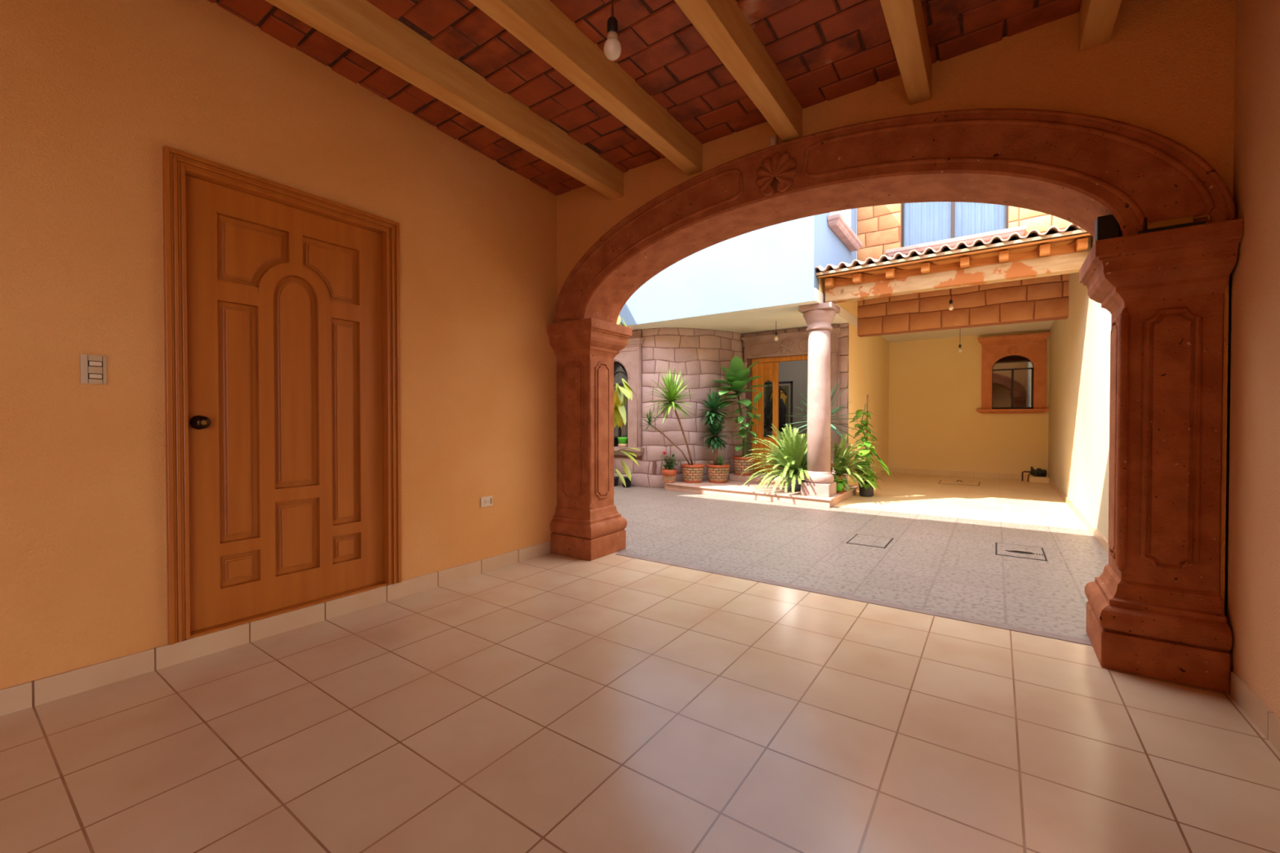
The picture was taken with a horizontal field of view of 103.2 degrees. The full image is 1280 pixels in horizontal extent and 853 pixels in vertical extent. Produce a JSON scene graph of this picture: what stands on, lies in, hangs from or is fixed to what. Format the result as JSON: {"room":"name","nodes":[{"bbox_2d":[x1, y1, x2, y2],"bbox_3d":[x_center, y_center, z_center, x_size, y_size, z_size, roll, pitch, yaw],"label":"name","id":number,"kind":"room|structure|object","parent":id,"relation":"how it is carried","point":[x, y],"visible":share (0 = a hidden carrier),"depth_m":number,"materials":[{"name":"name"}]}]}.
{"room":"covered patio","nodes":[
{"label":"covered patio","id":0,"kind":"room"},
{"bbox_2d":[0,0,556,689],"bbox_3d":[-2.470,-0.555,2.071,0.250,3.300,5.760,0,1,35],"label":"wall","id":1,"kind":"structure","parent":0,"point":[93,92],"depth_m":2.27,"materials":[{"name":"orange paint"}]},
{"bbox_2d":[80,354,107,384],"bbox_3d":[-2.275,-0.237,2.117,0.020,0.120,0.081,0,1,35],"label":"light switch","id":2,"kind":"object","parent":1,"relation":"attached to","point":[93,368],"visible":1,"depth_m":2.11,"materials":[{"name":"beige plastic"}]},
{"bbox_2d":[0,541,551,716],"bbox_3d":[-2.388,1.047,1.977,0.013,0.098,5.670,0,1,35],"label":"baseboard","id":3,"kind":"structure","parent":1,"relation":"attached to","point":[28,695],"depth_m":2.47,"materials":[{"name":"tile"}]},
{"bbox_2d":[162,145,401,644],"bbox_3d":[-1.870,-0.139,2.773,0.138,2.256,1.097,0,1,35],"label":"door","id":4,"kind":"structure","parent":1,"relation":"in","point":[282,302],"depth_m":2.68,"materials":[{"name":"brown wood"}]},
{"bbox_2d":[480,495,492,507],"bbox_3d":[-1.135,0.556,3.756,0.012,0.074,0.104,0,1,35],"label":"power socket","id":5,"kind":"object","parent":1,"relation":"attached to","point":[486,501],"visible":1,"depth_m":3.75,"materials":[{"name":"beige plastic"}]},
{"bbox_2d":[0,552,1279,852],"bbox_3d":[-0.724,1.168,0.975,4.490,0.120,6.040,0,1,35],"label":"floor","id":6,"kind":"structure","parent":0,"point":[552,702],"depth_m":1.77,"materials":[{"name":"tile"}]},
{"bbox_2d":[546,317,631,560],"bbox_3d":[-0.424,0.105,4.345,0.489,1.925,0.546,0,1,35],"label":"stone pillar","id":7,"kind":"structure","parent":6,"relation":"on","point":[586,523],"depth_m":4.22,"materials":[{"name":"stone"}]},
{"bbox_2d":[615,552,1092,645],"bbox_3d":[1.040,1.082,3.407,3.000,0.014,0.070,0,1,35],"label":"sill","id":8,"kind":"structure","parent":6,"relation":"on","point":[1084,642],"depth_m":3.09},
{"bbox_2d":[1079,217,1243,693],"bbox_3d":[2.375,0.129,2.378,0.442,1.925,0.546,0,1,35],"label":"stone pillar","id":9,"kind":"structure","parent":6,"relation":"on","point":[1155,611],"depth_m":2.21,"materials":[{"name":"stone"}]},
{"bbox_2d":[552,108,1235,324],"bbox_3d":[0.959,-1.302,3.330,3.869,0.916,0.483,0,1,35],"label":"stone arch","id":10,"kind":"object","parent":9,"relation":"on","point":[1077,169],"visible":0.99,"depth_m":2.77,"materials":[{"name":"stone"}]},
{"bbox_2d":[1094,214,1119,241],"bbox_3d":[2.152,-0.899,2.340,0.076,0.129,0.080,0,1,35],"label":"box","id":11,"kind":"object","parent":9,"relation":"on","point":[1106,227],"visible":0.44,"depth_m":2.31,"materials":[{"name":"plastic"}]},
{"bbox_2d":[1137,214,1211,234],"bbox_3d":[2.262,-0.866,2.150,0.218,0.069,0.036,0,1,35],"label":"light fixture","id":12,"kind":"object","parent":9,"relation":"on","point":[1186,221],"depth_m":2.15,"materials":[{"name":"black plastic"}]},
{"bbox_2d":[207,0,1081,195],"bbox_3d":[-0.699,-2.109,0.893,4.300,0.364,6.300,0,1,35],"label":"ceiling","id":13,"kind":"structure","parent":0,"point":[823,50],"depth_m":2.67,"materials":[{"name":"brick"}]},
{"bbox_2d":[265,0,623,199],"bbox_3d":[-1.819,-1.855,1.610,0.112,0.212,5.740,0,1,35],"label":"ceiling beam","id":14,"kind":"structure","parent":13,"relation":"attached to","point":[360,26],"depth_m":2.69,"materials":[{"name":"brown wood"}]},
{"bbox_2d":[468,0,702,176],"bbox_3d":[-1.258,-1.851,1.216,0.112,0.212,5.740,0,1,35],"label":"ceiling beam","id":15,"kind":"structure","parent":13,"relation":"attached to","point":[540,25],"depth_m":2.61,"materials":[{"name":"brown wood"}]},
{"bbox_2d":[603,0,621,61],"bbox_3d":[-0.096,-1.614,1.759,0.062,0.675,0.062,0,1,35],"label":"pendant bulb","id":16,"kind":"object","parent":13,"relation":"hanging from","point":[612,47],"visible":1,"depth_m":1.75,"materials":[{"name":"white glass"}]},
{"bbox_2d":[606,16,617,34],"bbox_3d":[-0.096,-1.388,1.761,0.039,0.056,0.038,0,1,35],"label":"socket","id":17,"kind":"object","parent":16,"relation":"attached to","point":[612,23],"depth_m":1.75,"materials":[{"name":"black plastic"}]},
{"bbox_2d":[674,0,802,142],"bbox_3d":[-0.689,-1.846,0.816,0.112,0.212,5.740,0,1,35],"label":"ceiling beam","id":18,"kind":"structure","parent":13,"relation":"attached to","point":[722,24],"depth_m":2.50,"materials":[{"name":"brown wood"}]},
{"bbox_2d":[880,0,932,105],"bbox_3d":[-0.120,-1.841,0.417,0.112,0.212,5.740,0,1,35],"label":"ceiling beam","id":19,"kind":"structure","parent":13,"relation":"attached to","point":[904,20],"depth_m":2.37,"materials":[{"name":"brown wood"}]},
{"bbox_2d":[1078,0,1122,52],"bbox_3d":[0.461,-1.836,0.009,0.112,0.212,5.740,0,1,35],"label":"ceiling beam","id":20,"kind":"structure","parent":13,"relation":"attached to","point":[1097,18],"depth_m":2.23,"materials":[{"name":"brown wood"}]},
{"bbox_2d":[613,327,742,488],"bbox_3d":[0.304,-0.311,8.874,2.986,2.650,0.928,0,1,9],"label":"wall","id":21,"kind":"structure","parent":0,"point":[700,354],"depth_m":8.47,"materials":[{"name":"stone"}]},
{"bbox_2d":[613,330,644,456],"bbox_3d":[-0.383,-0.562,8.935,1.265,2.110,0.443,0,1,35],"label":"window","id":22,"kind":"structure","parent":21,"relation":"in","point":[628,363],"depth_m":8.55,"materials":[{"name":"pink stone"}]},
{"bbox_2d":[613,435,617,446],"bbox_3d":[-0.484,0.246,8.827,0.245,0.205,0.156,0,1,35],"label":"planter","id":23,"kind":"object","parent":22,"relation":"on","point":[615,439],"visible":0.41,"depth_m":8.80,"materials":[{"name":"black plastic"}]},
{"bbox_2d":[613,362,627,437],"bbox_3d":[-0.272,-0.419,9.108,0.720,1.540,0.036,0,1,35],"label":"plant","id":24,"kind":"object","parent":22,"relation":"hanging from","point":[618,377],"depth_m":9.16,"materials":[{"name":"green plant"}]},
{"bbox_2d":[617,414,627,447],"bbox_3d":[-0.298,0.007,8.710,0.227,0.685,0.180,0,1,35],"label":"planter","id":25,"kind":"object","parent":22,"relation":"on","point":[623,441],"visible":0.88,"depth_m":8.64,"materials":[{"name":"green ceramic"}]},
{"bbox_2d":[618,208,857,325],"bbox_3d":[0.749,-2.962,8.964,5.280,2.651,2.401,0,1,35],"label":"wall","id":26,"kind":"structure","parent":0,"point":[773,265],"depth_m":7.08,"materials":[{"name":"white paint"}]},
{"bbox_2d":[829,208,850,226],"bbox_3d":[2.977,-3.380,7.523,0.013,0.980,1.200,0,1,35],"label":"window","id":27,"kind":"structure","parent":26,"relation":"in","point":[846,214],"depth_m":7.77,"materials":[{"name":"white glass"}]},
{"bbox_2d":[827,213,862,251],"bbox_3d":[3.041,-2.830,7.485,0.165,0.120,1.420,0,1,35],"label":"ledge","id":28,"kind":"object","parent":26,"relation":"attached to","point":[837,223],"visible":1,"depth_m":7.30,"materials":[{"name":"pink stone"}]},
{"bbox_2d":[626,288,857,333],"bbox_3d":[0.757,-1.718,8.974,5.300,0.160,2.390,0,1,35],"label":"ceiling","id":29,"kind":"structure","parent":0,"point":[785,316],"depth_m":7.83,"materials":[{"name":"white paint"}]},
{"bbox_2d":[773,323,777,341],"bbox_3d":[2.093,-1.469,7.800,0.062,0.311,0.062,0,1,35],"label":"pendant bulb","id":30,"kind":"object","parent":29,"relation":"hanging from","point":[775,338],"visible":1,"depth_m":7.78,"materials":[{"name":"clear glass"}]},
{"bbox_2d":[764,360,808,472],"bbox_3d":[2.942,-0.373,9.875,2.458,2.550,2.350,0,1,35],"label":"wall","id":31,"kind":"structure","parent":0,"point":[796,371],"depth_m":10.83,"materials":[{"name":"grey paint"}]},
{"bbox_2d":[764,381,792,427],"bbox_3d":[2.984,-0.473,11.064,0.680,1.000,0.054,0,1,35],"label":"framed picture","id":32,"kind":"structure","parent":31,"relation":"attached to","point":[787,397],"depth_m":10.95},
{"bbox_2d":[778,386,786,453],"bbox_3d":[2.904,-0.032,10.572,0.320,1.640,0.320,0,1,35],"label":"coat stand","id":33,"kind":"object","parent":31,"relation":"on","point":[780,387],"visible":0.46,"depth_m":10.55,"materials":[{"name":"black metal"}]},
{"bbox_2d":[764,396,786,437],"bbox_3d":[2.764,-0.273,10.372,0.346,0.978,0.374,0,1,-14],"label":"jacket","id":34,"kind":"object","parent":33,"relation":"hanging from","point":[782,408],"visible":0.55,"depth_m":10.28,"materials":[{"name":"black fabric"}]},
{"bbox_2d":[742,322,848,481],"bbox_3d":[2.581,-0.308,8.565,1.815,2.650,0.211,0,1,35],"label":"wall","id":35,"kind":"structure","parent":0,"point":[843,335],"depth_m":8.02,"materials":[{"name":"stone"}]},
{"bbox_2d":[741,327,841,473],"bbox_3d":[2.472,-0.369,8.456,1.656,2.365,0.113,0,1,35],"label":"door surround","id":36,"kind":"object","parent":35,"relation":"attached to","point":[791,344],"visible":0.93,"depth_m":8.36,"materials":[{"name":"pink stone"}]},
{"bbox_2d":[751,353,831,473],"bbox_3d":[2.553,-0.185,8.574,1.360,1.995,0.110,0,1,35],"label":"door","id":37,"kind":"structure","parent":35,"relation":"in","point":[767,368],"depth_m":8.82,"materials":[{"name":"brown wood"}]},
{"bbox_2d":[818,265,888,484],"bbox_3d":[3.784,-0.566,8.860,0.200,3.160,5.200,0,1,35],"label":"wall","id":38,"kind":"structure","parent":0,"point":[868,356],"depth_m":9.22,"materials":[{"name":"yellow paint"}]},
{"bbox_2d":[849,467,888,487],"bbox_3d":[4.345,0.956,9.492,0.013,0.100,3.510,0,1,35],"label":"baseboard","id":39,"kind":"structure","parent":38,"relation":"attached to","point":[880,473],"depth_m":9.91,"materials":[{"name":"tile"}]},
{"bbox_2d":[613,484,1108,639],"bbox_3d":[0.910,1.101,6.615,8.300,0.120,5.070,0,1,35],"label":"floor","id":40,"kind":"structure","parent":0,"point":[947,565],"depth_m":4.26,"materials":[{"name":"stone"}]},
{"bbox_2d":[613,476,619,486],"bbox_3d":[-0.455,0.941,8.690,0.200,0.150,0.198,0,1,35],"label":"plant pot","id":41,"kind":"object","parent":40,"relation":"on","point":[615,478],"visible":0.47,"depth_m":8.62,"materials":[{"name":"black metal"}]},
{"bbox_2d":[622,476,631,487],"bbox_3d":[-0.223,0.933,8.515,0.184,0.170,0.182,0,1,35],"label":"plant pot","id":42,"kind":"object","parent":40,"relation":"on","point":[628,482],"visible":0.6,"depth_m":8.45,"materials":[{"name":"black plastic"}]},
{"bbox_2d":[613,315,640,493],"bbox_3d":[-0.283,-0.096,5.514,0.797,2.301,0.360,0,1,35],"label":"potted tree","id":43,"kind":"object","parent":40,"relation":"on","point":[620,412],"visible":0.47,"depth_m":5.40,"materials":[{"name":"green plant"}]},
{"bbox_2d":[662,479,857,507],"bbox_3d":[1.790,0.967,7.939,2.753,0.117,1.689,0,1,35],"label":"step","id":44,"kind":"structure","parent":40,"relation":"on","point":[736,489],"depth_m":7.37,"materials":[{"name":"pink stone"}]},
{"bbox_2d":[635,369,704,483],"bbox_3d":[0.605,-0.005,7.805,1.214,1.830,0.978,0,1,-27],"label":"dracaena","id":45,"kind":"object","parent":44,"relation":"on","point":[692,473],"visible":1,"depth_m":7.83,"materials":[{"name":"plant"}]},
{"bbox_2d":[681,463,704,483],"bbox_3d":[0.858,0.759,8.242,0.376,0.290,0.376,0,1,35],"label":"pot","id":46,"kind":"object","parent":45,"relation":"on","point":[691,473],"depth_m":8.10,"materials":[{"name":"brick"}]},
{"bbox_2d":[661,451,684,483],"bbox_3d":[0.501,0.651,8.210,0.361,0.508,0.363,0,1,-11],"label":"potted flower","id":47,"kind":"object","parent":44,"relation":"on","point":[668,474],"visible":1,"depth_m":8.15,"materials":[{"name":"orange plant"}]},
{"bbox_2d":[695,390,731,483],"bbox_3d":[1.225,0.156,8.239,0.576,1.496,0.647,0,1,-9],"label":"potted palm","id":48,"kind":"object","parent":44,"relation":"on","point":[717,472],"visible":1,"depth_m":8.16,"materials":[{"name":"plant"}]},
{"bbox_2d":[706,463,729,483],"bbox_3d":[1.268,0.759,8.235,0.376,0.290,0.376,0,1,35],"label":"pot","id":49,"kind":"object","parent":48,"relation":"on","point":[717,473],"depth_m":8.10,"materials":[{"name":"brick"}]},
{"bbox_2d":[728,472,846,485],"bbox_3d":[2.297,0.861,8.186,1.838,0.088,0.700,0,1,35],"label":"step","id":50,"kind":"structure","parent":44,"relation":"on","point":[732,477],"depth_m":8.27,"materials":[{"name":"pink stone"}]},
{"bbox_2d":[711,355,768,475],"bbox_3d":[1.652,-0.165,8.375,0.999,1.959,0.689,0,1,-25],"label":"fig","id":51,"kind":"object","parent":50,"relation":"on","point":[736,375],"visible":0.97,"depth_m":8.36,"materials":[{"name":"plant"}]},
{"bbox_2d":[732,455,754,475],"bbox_3d":[1.730,0.658,8.508,0.360,0.310,0.360,0,1,35],"label":"pot","id":52,"kind":"object","parent":51,"relation":"on","point":[740,464],"depth_m":8.37,"materials":[{"name":"brick"}]},
{"bbox_2d":[787,382,865,472],"bbox_3d":[2.731,0.026,7.550,1.183,1.596,0.963,0,1,17],"label":"yucca","id":53,"kind":"object","parent":50,"relation":"on","point":[833,411],"visible":0.29,"depth_m":7.54,"materials":[{"name":"plant"}]},
{"bbox_2d":[741,423,851,493],"bbox_3d":[2.189,0.436,7.338,1.579,0.959,1.331,0,1,-17],"label":"potted fern","id":54,"kind":"object","parent":44,"relation":"on","point":[793,459],"visible":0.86,"depth_m":7.15,"materials":[{"name":"green plant"}]},
{"bbox_2d":[785,475,804,491],"bbox_3d":[2.230,0.803,7.291,0.320,0.226,0.320,0,1,35],"label":"pot","id":55,"kind":"object","parent":54,"relation":"on","point":[797,486],"depth_m":7.19,"materials":[{"name":"black ceramic"}]},
{"bbox_2d":[798,302,839,497],"bbox_3d":[2.414,-0.344,6.843,0.430,2.531,0.430,0,1,35],"label":"porch column","id":56,"kind":"structure","parent":44,"relation":"on","point":[819,317],"depth_m":6.71,"materials":[{"name":"pink stone"}]},
{"bbox_2d":[834,478,848,493],"bbox_3d":[2.736,0.812,7.031,0.379,0.213,0.335,0,1,35],"label":"potted plant","id":57,"kind":"object","parent":44,"relation":"on","point":[838,491],"visible":0.48,"depth_m":6.96,"materials":[{"name":"green plant"}]},
{"bbox_2d":[832,432,887,490],"bbox_3d":[3.070,0.501,7.178,1.070,0.832,0.750,0,1,-33],"label":"potted fern","id":58,"kind":"object","parent":44,"relation":"on","point":[841,463],"visible":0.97,"depth_m":7.13,"materials":[{"name":"green plant"}]},
{"bbox_2d":[832,473,846,489],"bbox_3d":[2.841,0.805,7.326,0.260,0.220,0.260,0,1,35],"label":"pot","id":59,"kind":"object","parent":58,"relation":"on","point":[842,474],"depth_m":7.21,"materials":[{"name":"plastic"}]},
{"bbox_2d":[846,533,893,548],"bbox_3d":[2.143,1.062,4.722,0.325,0.004,0.450,0,1,35],"label":"manhole cover","id":60,"kind":"object","parent":40,"relation":"on","point":[860,540],"depth_m":4.71,"materials":[{"name":"concrete"}]},
{"bbox_2d":[995,542,1047,560],"bbox_3d":[3.249,1.057,4.342,0.340,0.022,0.500,0,1,35],"label":"manhole cover","id":61,"kind":"object","parent":40,"relation":"on","point":[1004,549],"depth_m":4.30,"materials":[{"name":"concrete"}]},
{"bbox_2d":[556,0,1235,617],"bbox_3d":[-0.357,-0.907,4.309,7.650,3.950,0.340,0,1,35],"label":"wall","id":62,"kind":"structure","parent":0,"point":[1166,68],"depth_m":2.38,"materials":[{"name":"orange paint"}]},
{"bbox_2d":[769,134,777,146],"bbox_3d":[0.848,-1.800,3.219,0.044,0.087,0.042,0,1,35],"label":"sensor box","id":63,"kind":"object","parent":62,"relation":"attached to","point":[773,139],"visible":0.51,"depth_m":3.20,"materials":[{"name":"beige plastic"}]},
{"bbox_2d":[833,472,1088,529],"bbox_3d":[5.097,1.083,8.140,3.200,0.120,5.440,0,1,35],"label":"floor","id":64,"kind":"structure","parent":0,"point":[1019,501],"depth_m":7.07,"materials":[{"name":"tile"}]},
{"bbox_2d":[849,394,894,497],"bbox_3d":[3.356,0.281,7.449,0.425,1.500,0.576,0,1,-21],"label":"vine","id":65,"kind":"object","parent":64,"relation":"on","point":[867,490],"visible":0.79,"depth_m":7.44,"materials":[{"name":"green plant"}]},
{"bbox_2d":[938,480,979,485],"bbox_3d":[5.728,0.987,9.102,0.605,0.048,0.620,0,1,35],"label":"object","id":66,"kind":"structure","parent":64,"relation":"on","point":[943,482],"depth_m":9.08,"materials":[{"name":"wood"}]},
{"bbox_2d":[1021,466,1046,481],"bbox_3d":[7.199,0.875,9.267,0.364,0.272,0.141,0,1,29],"label":"pump","id":67,"kind":"object","parent":64,"relation":"on","point":[1038,472],"visible":1,"depth_m":9.23,"materials":[{"name":"metal"}]},
{"bbox_2d":[1028,475,1048,483],"bbox_3d":[7.292,0.959,9.286,0.274,0.100,0.440,0,1,35],"label":"plinth","id":68,"kind":"object","parent":64,"relation":"on","point":[1031,478],"visible":0.89,"depth_m":9.12,"materials":[{"name":"yellow paint"}]},
{"bbox_2d":[856,203,1071,337],"bbox_3d":[4.870,-3.337,7.651,2.970,3.670,0.216,0,1,35],"label":"wall","id":69,"kind":"structure","parent":0,"point":[878,227],"depth_m":7.64,"materials":[{"name":"stone"}]},
{"bbox_2d":[814,222,1091,310],"bbox_3d":[4.018,-2.033,6.691,2.718,0.946,2.348,0,1,35],"label":"tiled roof","id":70,"kind":"object","parent":69,"relation":"attached to","point":[950,307],"depth_m":5.83,"materials":[{"name":"orange wood"}]},
{"bbox_2d":[885,201,1026,257],"bbox_3d":[4.710,-3.347,7.652,1.770,1.350,0.403,0,1,35],"label":"window","id":71,"kind":"structure","parent":69,"relation":"in","point":[924,225],"depth_m":7.75,"materials":[{"name":"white glass"}]},
{"bbox_2d":[903,201,951,246],"bbox_3d":[4.500,-3.401,8.004,0.682,1.250,0.066,0,1,35],"label":"curtain","id":72,"kind":"object","parent":71,"relation":"hanging from","point":[931,221],"depth_m":8.00,"materials":[{"name":"white fabric"}]},
{"bbox_2d":[954,201,1005,237],"bbox_3d":[5.102,-3.396,7.582,0.688,1.250,0.065,0,1,35],"label":"curtain","id":73,"kind":"object","parent":71,"relation":"hanging from","point":[971,218],"depth_m":7.61,"materials":[{"name":"white fabric"}]},
{"bbox_2d":[880,320,1054,342],"bbox_3d":[5.647,-1.888,8.983,2.690,0.200,2.830,0,1,35],"label":"ceiling","id":74,"kind":"structure","parent":0,"point":[1043,325],"depth_m":9.62,"materials":[{"name":"white paint"}]},
{"bbox_2d":[957,344,961,352],"bbox_3d":[5.600,-1.542,8.880,0.062,0.490,0.062,0,1,35],"label":"pendant bulb","id":75,"kind":"object","parent":74,"relation":"hanging from","point":[959,350],"visible":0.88,"depth_m":8.87,"materials":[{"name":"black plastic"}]},
{"bbox_2d":[888,329,1049,475],"bbox_3d":[6.542,-0.552,10.222,3.150,3.100,0.200,0,1,35],"label":"wall","id":76,"kind":"structure","parent":0,"point":[935,388],"depth_m":10.26,"materials":[{"name":"yellow paint"}]},
{"bbox_2d":[888,467,1031,479],"bbox_3d":[6.449,0.948,10.176,2.670,0.100,0.013,0,1,35],"label":"baseboard","id":77,"kind":"structure","parent":76,"relation":"attached to","point":[978,474],"depth_m":10.19,"materials":[{"name":"tile"}]},
{"bbox_2d":[976,332,1049,413],"bbox_3d":[7.064,-0.988,9.641,1.115,1.485,0.147,0,1,35],"label":"window","id":78,"kind":"structure","parent":76,"relation":"in","point":[1014,370],"depth_m":9.65,"materials":[{"name":"orange stone"}]},
{"bbox_2d":[1048,0,1279,719],"bbox_3d":[3.483,-0.570,3.352,0.260,3.300,14.700,0,1,35],"label":"wall","id":79,"kind":"structure","parent":0,"point":[1253,605],"depth_m":1.98,"materials":[{"name":"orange paint"}]},
{"bbox_2d":[1047,475,1108,553],"bbox_3d":[5.121,1.006,5.941,0.014,0.085,8.470,0,1,35],"label":"baseboard","id":80,"kind":"structure","parent":79,"relation":"attached to","point":[1095,533],"depth_m":5.47,"materials":[{"name":"tile"}]},
{"bbox_2d":[1230,671,1279,753],"bbox_3d":[1.328,1.065,0.522,0.013,0.098,3.760,0,1,35],"label":"baseboard","id":81,"kind":"structure","parent":79,"relation":"attached to","point":[1258,712],"depth_m":1.86,"materials":[{"name":"tile"}]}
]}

